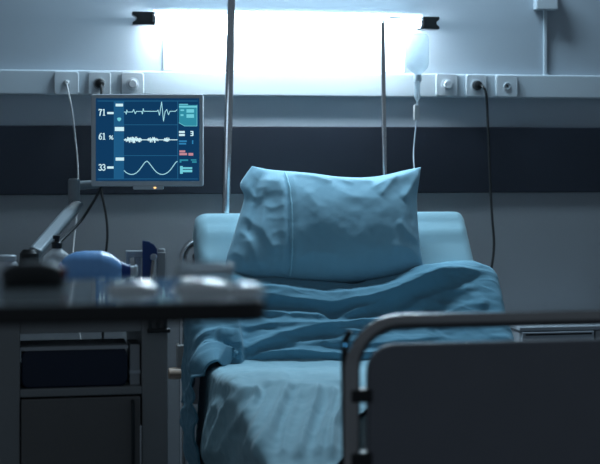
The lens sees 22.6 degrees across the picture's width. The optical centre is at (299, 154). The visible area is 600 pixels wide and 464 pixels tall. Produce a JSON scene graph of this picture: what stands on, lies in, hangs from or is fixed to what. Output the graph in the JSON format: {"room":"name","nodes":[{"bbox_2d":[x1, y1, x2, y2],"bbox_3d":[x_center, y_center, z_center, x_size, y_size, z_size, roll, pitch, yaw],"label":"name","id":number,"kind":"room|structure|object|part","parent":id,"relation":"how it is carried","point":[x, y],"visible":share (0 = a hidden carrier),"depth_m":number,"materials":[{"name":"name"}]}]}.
{"room":"hospital room","nodes":[
{"label":"hospital room","id":0,"kind":"room"},
{"bbox_2d":[0,0,599,126],"bbox_3d":[-0.011,-0.150,5.059,4.400,2.700,0.120,0,0,-11],"label":"wall","id":1,"kind":"structure","parent":0,"point":[504,37],"depth_m":5.03,"materials":[{"name":"paint"}]},
{"bbox_2d":[54,71,78,94],"bbox_3d":[-0.751,-0.232,4.826,0.080,0.076,0.015,0,0,-11],"label":"wall socket","id":2,"kind":"object","parent":1,"relation":"attached to","point":[60,88],"visible":1,"depth_m":4.82,"materials":[{"name":"plastic"}]},
{"bbox_2d":[64,80,80,338],"bbox_3d":[-0.608,0.481,4.639,0.079,1.442,0.471,0,0,-44],"label":"power cord","id":3,"kind":"object","parent":2,"relation":"hanging from","point":[66,82],"visible":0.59,"depth_m":4.79,"materials":[{"name":"white plastic"}]},
{"bbox_2d":[88,72,110,94],"bbox_3d":[-0.648,-0.231,4.846,0.074,0.076,0.015,0,0,-11],"label":"wall socket","id":4,"kind":"object","parent":1,"relation":"attached to","point":[92,76],"visible":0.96,"depth_m":4.84,"materials":[{"name":"plastic"}]},
{"bbox_2d":[94,78,108,338],"bbox_3d":[-0.555,0.478,4.684,0.071,1.451,0.373,0,0,-37],"label":"power cord","id":5,"kind":"object","parent":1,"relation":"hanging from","point":[99,83],"visible":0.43,"depth_m":4.78,"materials":[{"name":"black plastic"}]},
{"bbox_3d":[-0.550,0.488,4.671,0.061,1.431,0.348,0,0,-40],"label":"cord","id":6,"kind":"part","parent":5,"relation":"part of","materials":[{"name":"black plastic"}]},
{"bbox_2d":[121,72,143,93],"bbox_3d":[-0.542,-0.230,4.858,0.074,0.076,0.029,0,0,-11],"label":"dimmer switch","id":7,"kind":"object","parent":1,"relation":"attached to","point":[131,82],"visible":0.89,"depth_m":4.86,"materials":[{"name":"plastic"}]},
{"bbox_2d":[132,9,439,72],"bbox_3d":[-0.044,-0.372,4.925,1.014,0.192,0.131,0,0,-11],"label":"wall lamp","id":8,"kind":"object","parent":1,"relation":"attached to","point":[193,40],"visible":0.94,"depth_m":4.96,"materials":[{"name":"white plastic"}]},
{"bbox_2d":[153,9,422,17],"bbox_3d":[-0.036,-0.459,4.905,0.884,0.015,0.090,0,0,-10],"label":"tube","id":9,"kind":"object","parent":8,"relation":"attached to","point":[157,13],"depth_m":4.86,"materials":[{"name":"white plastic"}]},
{"bbox_2d":[0,125,599,194],"bbox_3d":[0.001,0.017,4.993,4.400,0.223,0.014,0,0,-11],"label":"wall panel","id":10,"kind":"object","parent":1,"relation":"attached to","point":[34,160],"depth_m":5.02,"materials":[{"name":"paint"}]},
{"bbox_2d":[0,69,599,98],"bbox_3d":[0.002,-0.234,4.987,4.400,0.080,0.026,0,0,-11],"label":"trim","id":11,"kind":"structure","parent":1,"relation":"attached to","point":[12,82],"depth_m":4.97,"materials":[{"name":"plastic"}]},
{"bbox_2d":[435,74,457,95],"bbox_3d":[0.496,-0.236,5.051,0.077,0.076,0.029,0,0,-11],"label":"dimmer switch","id":12,"kind":"object","parent":1,"relation":"attached to","point":[445,84],"visible":1,"depth_m":5.05,"materials":[{"name":"plastic"}]},
{"bbox_2d":[465,74,486,96],"bbox_3d":[0.597,-0.235,5.076,0.074,0.076,0.015,0,0,-11],"label":"wall socket","id":13,"kind":"object","parent":1,"relation":"attached to","point":[469,78],"visible":0.91,"depth_m":5.07,"materials":[{"name":"plastic"}]},
{"bbox_2d":[472,80,494,267],"bbox_3d":[0.551,0.476,4.950,0.100,1.455,0.270,0,0,39],"label":"power cord","id":14,"kind":"object","parent":1,"relation":"hanging from","point":[477,85],"visible":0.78,"depth_m":5.04,"materials":[{"name":"black plastic"}]},
{"bbox_3d":[0.552,0.482,4.946,0.274,1.443,0.077,0,0,-44],"label":"cord","id":15,"kind":"part","parent":14,"relation":"part of","materials":[{"name":"black plastic"}]},
{"bbox_2d":[495,75,517,96],"bbox_3d":[0.702,-0.234,5.096,0.078,0.076,0.015,0,0,-11],"label":"wall socket","id":16,"kind":"object","parent":1,"relation":"attached to","point":[505,85],"visible":1,"depth_m":5.09,"materials":[{"name":"plastic"}]},
{"bbox_2d":[533,0,557,74],"bbox_3d":[0.842,-0.423,5.138,0.079,0.297,0.035,0,0,-11],"label":"junction box","id":17,"kind":"object","parent":1,"relation":"attached to","point":[545,5],"visible":1,"depth_m":5.15,"materials":[{"name":"plastic"}]},
{"bbox_2d":[0,192,599,463],"bbox_3d":[0.000,0.614,4.998,4.400,0.972,0.004,0,0,-11],"label":"wall","id":18,"kind":"structure","parent":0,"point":[547,256],"depth_m":5.10,"materials":[{"name":"grey paint"}]},
{"bbox_3d":[0.481,1.250,2.404,4.400,0.100,5.520,0,0,-11],"label":"floor","id":19,"kind":"structure","parent":0,"visible":0},
{"bbox_2d":[0,276,169,463],"bbox_3d":[-0.561,0.758,3.627,0.444,0.881,0.550,0,0,-11],"label":"bedside cabinet","id":20,"kind":"object","parent":19,"relation":"on","point":[126,423],"visible":0.55,"depth_m":3.38,"materials":[{"name":"metal"}]},
{"bbox_2d":[0,254,16,280],"bbox_3d":[-0.703,0.279,3.598,0.056,0.078,0.056,0,0,-11],"label":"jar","id":21,"kind":"object","parent":20,"relation":"on","point":[7,259],"visible":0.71,"depth_m":3.58,"materials":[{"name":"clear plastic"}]},
{"bbox_3d":[-0.703,0.247,3.598,0.045,0.014,0.045,0,0,-10],"label":"jar lid","id":22,"kind":"part","parent":21,"relation":"part of","materials":[{"name":"plastic"}]},
{"bbox_3d":[-0.725,0.723,3.604,0.104,0.754,0.520,0,0,-10],"label":"post","id":23,"kind":"part","parent":20,"relation":"part of","materials":[{"name":"metal"}]},
{"bbox_2d":[42,235,68,264],"bbox_3d":[-0.594,0.257,3.669,0.072,0.121,0.072,0,0,-11],"label":"pump bottle","id":24,"kind":"object","parent":20,"relation":"on","point":[56,254],"visible":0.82,"depth_m":3.65,"materials":[{"name":"clear plastic"}]},
{"bbox_3d":[-0.587,0.823,3.888,0.272,0.554,0.012,0,0,-10],"label":"panel","id":25,"kind":"part","parent":20,"relation":"part of","materials":[{"name":"paint"}]},
{"bbox_2d":[20,338,127,387],"bbox_3d":[-0.521,0.478,3.449,0.242,0.093,0.128,0,0,-11],"label":"drawer","id":26,"kind":"object","parent":20,"relation":"on","point":[72,362],"visible":1,"depth_m":3.39,"materials":[{"name":"blue plastic"}]},
{"bbox_3d":[-0.521,0.436,3.449,0.242,0.008,0.128,0,0,-10],"label":"bin lid","id":27,"kind":"part","parent":26,"relation":"part of","materials":[{"name":"grey plastic"}]},
{"bbox_3d":[-0.494,0.816,3.388,0.265,0.537,0.018,0,0,-10],"label":"door","id":28,"kind":"part","parent":20,"relation":"part of","materials":[{"name":"paint"}]},
{"bbox_2d":[20,359,141,397],"bbox_3d":[-0.540,0.534,3.639,0.272,0.018,0.520,0,0,-10],"label":"shelf","id":29,"kind":"object","parent":20,"relation":"attached to","point":[125,389],"depth_m":3.39,"materials":[{"name":"paint"}]},
{"bbox_3d":[-0.541,0.374,3.640,0.272,0.055,0.516,0,0,-10],"label":"rail","id":30,"kind":"part","parent":20,"relation":"part of","materials":[{"name":"metal"}]},
{"bbox_2d":[59,251,137,279],"bbox_3d":[-0.475,0.269,3.467,0.201,0.097,0.097,0,0,-11],"label":"bag","id":31,"kind":"object","parent":20,"relation":"on","point":[80,264],"visible":0.63,"depth_m":3.43,"materials":[{"name":"blue plastic"}]},
{"bbox_2d":[19,94,203,261],"bbox_3d":[-0.507,0.072,4.088,0.387,0.492,0.597,0,0,9],"label":"patient monitor","id":32,"kind":"object","parent":20,"relation":"on","point":[139,141],"visible":0.94,"depth_m":4.30,"materials":[{"name":"plastic"}]},
{"bbox_3d":[-0.696,0.280,3.858,0.084,0.075,0.084,0,0,-10],"label":"arm","id":33,"kind":"part","parent":32,"relation":"part of","materials":[{"name":"black plastic"}]},
{"bbox_3d":[-0.321,-0.115,4.299,0.052,0.063,0.001,0,0,0],"label":"info panel","id":34,"kind":"part","parent":32,"relation":"part of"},
{"bbox_3d":[-0.378,0.634,3.391,0.008,0.161,0.019,0,0,-10],"label":"door handle","id":35,"kind":"part","parent":20,"relation":"part of","materials":[{"name":"metal"}]},
{"bbox_2d":[127,339,139,384],"bbox_3d":[-0.386,0.479,3.474,0.025,0.092,0.106,0,0,-11],"label":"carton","id":36,"kind":"object","parent":20,"relation":"on","point":[133,350],"visible":0.96,"depth_m":3.42,"materials":[{"name":"grey cardboard"}]},
{"bbox_2d":[125,240,165,278],"bbox_3d":[-0.370,0.261,3.598,0.094,0.114,0.062,0,0,-11],"label":"holder","id":37,"kind":"object","parent":20,"relation":"on","point":[149,253],"visible":0.77,"depth_m":3.58,"materials":[{"name":"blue plastic"}]},
{"bbox_3d":[-0.354,0.280,3.578,0.015,0.069,0.007,0,0,-10],"label":"lever","id":38,"kind":"part","parent":37,"relation":"part of","materials":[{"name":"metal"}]},
{"bbox_3d":[-0.349,0.244,3.576,0.017,0.017,0.012,0,0,-10],"label":"knob","id":39,"kind":"part","parent":37,"relation":"part of","materials":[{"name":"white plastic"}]},
{"bbox_3d":[-0.377,0.723,3.669,0.059,0.754,0.520,0,0,-10],"label":"post","id":40,"kind":"part","parent":20,"relation":"part of","materials":[{"name":"metal"}]},
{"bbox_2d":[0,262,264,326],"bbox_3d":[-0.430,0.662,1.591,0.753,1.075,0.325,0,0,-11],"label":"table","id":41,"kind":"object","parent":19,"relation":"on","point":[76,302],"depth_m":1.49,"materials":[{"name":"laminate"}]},
{"bbox_2d":[0,261,66,286],"bbox_3d":[-0.295,0.131,1.660,0.073,0.026,0.044,0,0,-11],"label":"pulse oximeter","id":42,"kind":"object","parent":41,"relation":"on","point":[31,273],"visible":1,"depth_m":1.64,"materials":[{"name":"black plastic"}]},
{"bbox_2d":[105,281,159,292],"bbox_3d":[-0.179,0.140,1.600,0.056,0.010,0.050,0,0,-11],"label":"pack","id":43,"kind":"object","parent":41,"relation":"on","point":[134,286],"visible":1,"depth_m":1.58},
{"bbox_2d":[172,278,231,292],"bbox_3d":[-0.103,0.138,1.600,0.062,0.013,0.055,0,0,-11],"label":"pack","id":44,"kind":"object","parent":41,"relation":"on","point":[187,285],"visible":1,"depth_m":1.58},
{"bbox_3d":[-0.110,0.134,1.745,0.068,0.020,0.051,0,0,-11],"label":"tubing coil","id":45,"kind":"part","parent":41,"relation":"part of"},
{"bbox_2d":[230,281,266,293],"bbox_3d":[-0.056,0.139,1.585,0.036,0.010,0.050,0,0,-11],"label":"pack","id":46,"kind":"object","parent":41,"relation":"on","point":[239,287],"visible":1,"depth_m":1.56},
{"bbox_2d":[168,0,599,463],"bbox_3d":[0.264,0.023,3.583,0.931,2.353,2.553,0,0,-11],"label":"hospital bed","id":47,"kind":"object","parent":19,"relation":"on","point":[519,401],"visible":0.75,"depth_m":2.29,"materials":[{"name":"metal"}]},
{"bbox_3d":[0.057,0.628,4.771,0.886,0.743,0.025,0,0,-10],"label":"headboard rail","id":48,"kind":"part","parent":47,"relation":"part of","materials":[{"name":"silver metal"}]},
{"bbox_3d":[0.057,0.545,4.771,0.801,0.471,0.016,0,0,-10],"label":"headboard panel","id":49,"kind":"part","parent":47,"relation":"part of","materials":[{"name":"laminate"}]},
{"bbox_2d":[193,212,472,463],"bbox_3d":[0.286,0.521,3.536,0.838,0.694,2.248,0,0,-11],"label":"mattress","id":50,"kind":"object","parent":47,"relation":"on","point":[443,237],"visible":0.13,"depth_m":4.50,"materials":[{"name":"fabric"}]},
{"bbox_2d":[196,359,368,463],"bbox_3d":[0.254,0.742,3.627,0.928,0.440,1.200,0,0,-11],"label":"sheet","id":51,"kind":"object","parent":50,"relation":"on","point":[271,411],"visible":0.38,"depth_m":3.40,"materials":[{"name":"teal fabric"}]},
{"bbox_2d":[226,166,422,283],"bbox_3d":[0.081,0.205,4.420,0.613,0.343,0.180,0,0,-11],"label":"pillow","id":52,"kind":"object","parent":50,"relation":"on","point":[290,225],"visible":0.98,"depth_m":4.37,"materials":[{"name":"teal fabric"}]},
{"bbox_2d":[179,260,513,463],"bbox_3d":[0.145,0.615,4.227,0.991,0.601,0.427,0,0,-11],"label":"blanket","id":53,"kind":"object","parent":50,"relation":"on","point":[304,319],"visible":0.62,"depth_m":4.25,"materials":[{"name":"teal fabric"}]},
{"bbox_2d":[406,28,428,211],"bbox_3d":[0.381,-0.070,4.881,0.079,0.689,0.075,0,0,-39],"label":"bag","id":54,"kind":"object","parent":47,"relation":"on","point":[417,44],"visible":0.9,"depth_m":4.86,"materials":[{"name":"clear plastic"}]},
{"bbox_3d":[0.509,0.621,2.343,0.900,0.759,0.024,0,0,-10],"label":"footboard rail","id":55,"kind":"part","parent":47,"relation":"part of","materials":[{"name":"metal"}]},
{"bbox_3d":[0.509,0.578,2.343,0.829,0.584,0.018,0,0,-10],"label":"footboard panel","id":56,"kind":"part","parent":47,"relation":"part of","materials":[{"name":"plastic"}]},
{"bbox_2d":[510,325,599,340],"bbox_3d":[0.869,0.873,4.961,0.411,0.654,0.342,0,0,-11],"label":"base cabinet","id":57,"kind":"object","parent":19,"relation":"on","point":[581,331],"visible":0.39,"depth_m":4.79,"materials":[{"name":"laminate"}]},
{"bbox_3d":[0.822,0.635,4.789,0.241,0.143,0.018,0,0,-10],"label":"drawer","id":58,"kind":"part","parent":57,"relation":"part of","materials":[{"name":"laminate"}]},
{"bbox_3d":[1.019,0.832,4.827,0.149,0.537,0.016,0,0,-10],"label":"door","id":59,"kind":"part","parent":57,"relation":"part of","materials":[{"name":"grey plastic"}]}
]}

